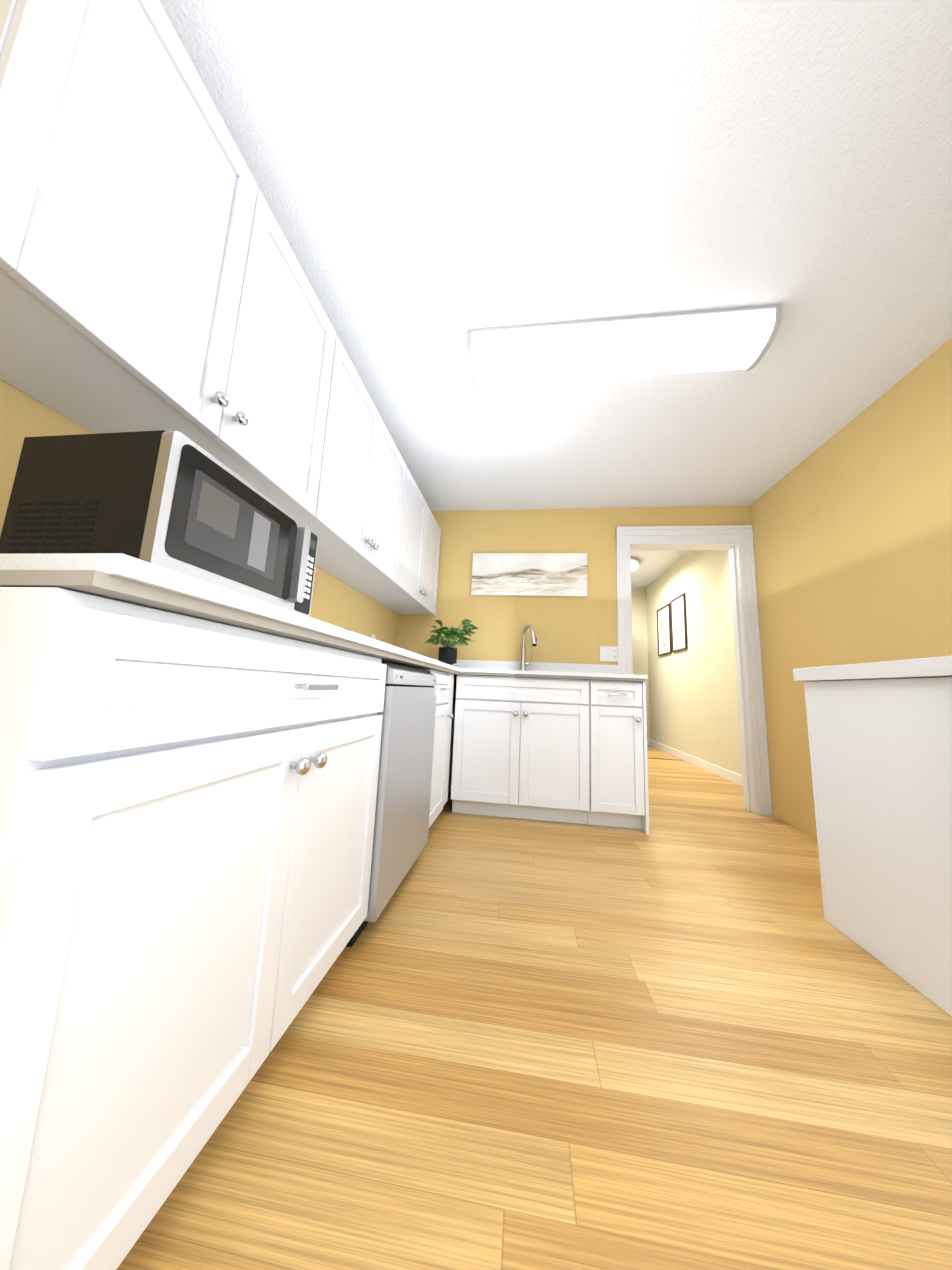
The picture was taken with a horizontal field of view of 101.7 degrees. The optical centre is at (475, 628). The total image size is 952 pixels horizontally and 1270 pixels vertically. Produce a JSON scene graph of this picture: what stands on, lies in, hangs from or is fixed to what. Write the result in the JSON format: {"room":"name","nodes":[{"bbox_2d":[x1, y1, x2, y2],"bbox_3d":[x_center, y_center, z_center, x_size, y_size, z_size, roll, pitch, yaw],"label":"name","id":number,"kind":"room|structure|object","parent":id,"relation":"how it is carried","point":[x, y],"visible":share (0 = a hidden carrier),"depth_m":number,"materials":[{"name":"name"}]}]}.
{"room":"kitchen","nodes":[
{"label":"kitchen","id":0,"kind":"room"},
{"bbox_2d":[0,379,397,645],"bbox_3d":[-0.990,-0.228,1.192,0.120,2.285,4.420,1,-9,8],"label":"wall","id":1,"kind":"structure","parent":0,"point":[335,600],"depth_m":0.92,"materials":[{"name":"yellow paint"}]},
{"bbox_2d":[0,0,335,516],"bbox_3d":[-0.751,-0.830,1.012,0.370,0.742,0.878,1,-9,8],"label":"upper cabinet","id":2,"kind":"object","parent":1,"relation":"attached to","point":[153,277],"visible":1,"depth_m":0.78,"materials":[{"name":"white wood"}]},
{"bbox_2d":[291,335,406,583],"bbox_3d":[-0.638,-0.690,1.876,0.370,0.742,0.884,1,-9,8],"label":"upper cabinet","id":3,"kind":"object","parent":1,"relation":"attached to","point":[354,524],"visible":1,"depth_m":1.74,"materials":[{"name":"white wood"}]},
{"bbox_2d":[344,467,440,615],"bbox_3d":[-0.520,-0.544,2.780,0.370,0.742,0.959,1,-9,8],"label":"upper cabinet","id":4,"kind":"object","parent":1,"relation":"attached to","point":[413,590],"visible":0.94,"depth_m":2.65,"materials":[{"name":"white wood"}]},
{"bbox_2d":[117,745,951,1269],"bbox_3d":[0.766,1.244,2.528,3.370,0.060,8.250,1,-9,8],"label":"floor","id":5,"kind":"structure","parent":0,"point":[693,1029],"depth_m":0.79,"materials":[{"name":"brown wood"}]},
{"bbox_2d":[0,587,386,1269],"bbox_3d":[-0.659,0.448,0.806,0.665,0.860,0.902,1,-9,8],"label":"base cabinet","id":6,"kind":"object","parent":5,"relation":"on","point":[186,821],"visible":1,"depth_m":0.48,"materials":[{"name":"white wood"}]},
{"bbox_2d":[0,553,467,676],"bbox_3d":[-0.505,0.101,1.794,0.690,0.138,2.768,1,-9,8],"label":"countertop","id":7,"kind":"structure","parent":6,"relation":"on","point":[123,578],"depth_m":0.49,"materials":[{"name":"stone"}]},
{"bbox_2d":[0,430,317,616],"bbox_3d":[-0.569,-0.153,0.799,0.298,0.251,0.422,1,-9,8],"label":"microwave","id":8,"kind":"object","parent":7,"relation":"on","point":[178,502],"visible":0.75,"depth_m":0.61,"materials":[{"name":"black plastic"}]},
{"bbox_2d":[424,619,478,664],"bbox_3d":[-0.200,0.118,2.881,0.440,0.388,0.507,1,-9,8],"label":"plant","id":9,"kind":"object","parent":7,"relation":"on","point":[447,654],"visible":0.9,"depth_m":2.82,"materials":[{"name":"green plant"}]},
{"bbox_2d":[345,662,436,946],"bbox_3d":[-0.538,0.576,1.559,0.593,0.850,0.633,1,-9,8],"label":"dishwasher","id":10,"kind":"object","parent":5,"relation":"on","point":[401,828],"visible":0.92,"depth_m":1.37,"materials":[{"name":"silver"}]},
{"bbox_2d":[421,669,453,827],"bbox_3d":[-0.481,0.668,2.167,0.665,0.860,0.589,1,-9,8],"label":"base cabinet","id":11,"kind":"object","parent":5,"relation":"on","point":[441,747],"visible":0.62,"depth_m":2.14,"materials":[{"name":"white wood"}]},
{"bbox_2d":[451,675,589,823],"bbox_3d":[0.305,0.778,2.654,0.831,0.860,0.665,1,-9,8],"label":"base cabinet","id":12,"kind":"object","parent":5,"relation":"on","point":[520,747],"visible":1,"depth_m":2.37,"materials":[{"name":"white wood"}]},
{"bbox_2d":[468,624,647,681],"bbox_3d":[0.520,0.244,2.714,1.104,0.597,0.660,1,-9,8],"label":"countertop","id":13,"kind":"structure","parent":12,"relation":"on","point":[522,668],"depth_m":2.95,"materials":[{"name":"stone"}]},
{"bbox_2d":[506,624,539,674],"bbox_3d":[0.355,0.155,2.915,0.250,0.374,0.202,1,-9,8],"label":"faucet","id":14,"kind":"object","parent":13,"relation":"on","point":[523,663],"depth_m":2.95,"materials":[{"name":"silver metal"}]},
{"bbox_2d":[588,680,648,834],"bbox_3d":[0.879,0.791,2.576,0.324,0.860,0.665,1,-9,8],"label":"base cabinet","id":15,"kind":"object","parent":5,"relation":"on","point":[618,768],"visible":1,"depth_m":2.30,"materials":[{"name":"white wood"}]},
{"bbox_2d":[793,656,951,1016],"bbox_3d":[1.539,0.572,1.156,0.620,0.912,0.641,1,-9,8],"label":"base cabinet","id":16,"kind":"object","parent":5,"relation":"on","point":[880,739],"visible":1,"depth_m":1.17,"materials":[{"name":"white wood"}]},
{"bbox_2d":[159,0,951,510],"bbox_3d":[0.489,-1.375,1.107,3.080,0.080,4.570,1,-9,8],"label":"ceiling","id":17,"kind":"structure","parent":0,"point":[435,180],"depth_m":1.20,"materials":[{"name":"white paint"}]},
{"bbox_2d":[467,304,781,386],"bbox_3d":[0.582,-1.186,1.683,1.220,0.106,0.252,1,-9,8],"label":"kitchen ceiling light","id":18,"kind":"object","parent":17,"relation":"attached to","point":[737,338],"visible":0.98,"depth_m":1.61,"materials":[{"name":"white plastic"}]},
{"bbox_2d":[396,505,750,789],"bbox_3d":[0.781,0.146,3.096,2.900,2.285,0.120,1,-9,8],"label":"wall","id":19,"kind":"structure","parent":0,"point":[577,630],"depth_m":3.15,"materials":[{"name":"yellow paint"}]},
{"bbox_2d":[471,553,586,596],"bbox_3d":[0.428,-0.436,3.157,0.927,0.356,0.032,1,-9,8],"label":"painting","id":20,"kind":"object","parent":19,"relation":"attached to","point":[535,574],"visible":0.96,"depth_m":3.14,"materials":[{"name":"fabric"}]},
{"bbox_2d":[600,646,617,661],"bbox_3d":[1.031,0.198,2.985,0.149,0.117,0.013,1,-9,8],"label":"outlet","id":21,"kind":"object","parent":19,"relation":"attached to","point":[609,653],"visible":1,"depth_m":2.99,"materials":[{"name":"white plastic"}]},
{"bbox_2d":[616,525,772,815],"bbox_3d":[1.595,0.249,2.971,1.007,2.113,0.166,1,-9,8],"label":"door frame","id":22,"kind":"structure","parent":19,"relation":"attached to","point":[742,535],"depth_m":2.95,"materials":[{"name":"white wood"}]},
{"bbox_2d":[631,588,649,738],"bbox_3d":[1.943,0.583,6.602,2.090,2.600,0.120,1,-9,8],"label":"wall","id":23,"kind":"structure","parent":0,"point":[639,632],"depth_m":6.50,"materials":[{"name":"beige paint"}]},
{"bbox_2d":[631,550,689,587],"bbox_3d":[1.792,-1.016,5.093,2.120,0.080,3.680,1,-9,8],"label":"ceiling","id":24,"kind":"structure","parent":0,"point":[652,567],"depth_m":5.40,"materials":[{"name":"white paint"}]},
{"bbox_2d":[631,557,640,570],"bbox_3d":[1.975,-0.850,5.430,0.610,0.126,0.610,1,-9,8],"label":"light","id":25,"kind":"object","parent":24,"relation":"attached to","point":[635,563],"visible":0.23,"depth_m":5.23,"materials":[{"name":"white glass"}]},
{"bbox_2d":[646,550,741,775],"bbox_3d":[2.687,0.319,4.694,0.120,2.600,3.510,1,-9,8],"label":"wall","id":26,"kind":"structure","parent":0,"point":[693,705],"depth_m":4.52,"materials":[{"name":"beige paint"}]},
{"bbox_2d":[657,603,671,655],"bbox_3d":[2.752,0.036,5.676,0.022,0.705,0.520,1,-9,8],"label":"picture frame","id":27,"kind":"object","parent":26,"relation":"attached to","point":[664,639],"visible":1,"depth_m":5.65,"materials":[{"name":"brown"}]},
{"bbox_2d":[670,593,687,652],"bbox_3d":[2.681,-0.059,5.133,0.022,0.720,0.470,1,-9,8],"label":"picture frame","id":28,"kind":"object","parent":26,"relation":"attached to","point":[678,623],"visible":1,"depth_m":5.12,"materials":[{"name":"brown"}]},
{"bbox_2d":[649,739,742,785],"bbox_3d":[2.565,1.556,4.510,0.015,0.090,3.510,1,-9,8],"label":"baseboard","id":29,"kind":"structure","parent":26,"relation":"attached to","point":[722,772],"depth_m":4.35,"materials":[{"name":"white wood"}]},
{"bbox_2d":[749,337,951,837],"bbox_3d":[1.876,-0.172,0.748,0.120,2.285,4.300,1,-9,8],"label":"wall","id":30,"kind":"structure","parent":0,"point":[851,522],"depth_m":2.04,"materials":[{"name":"yellow paint"}]}
]}

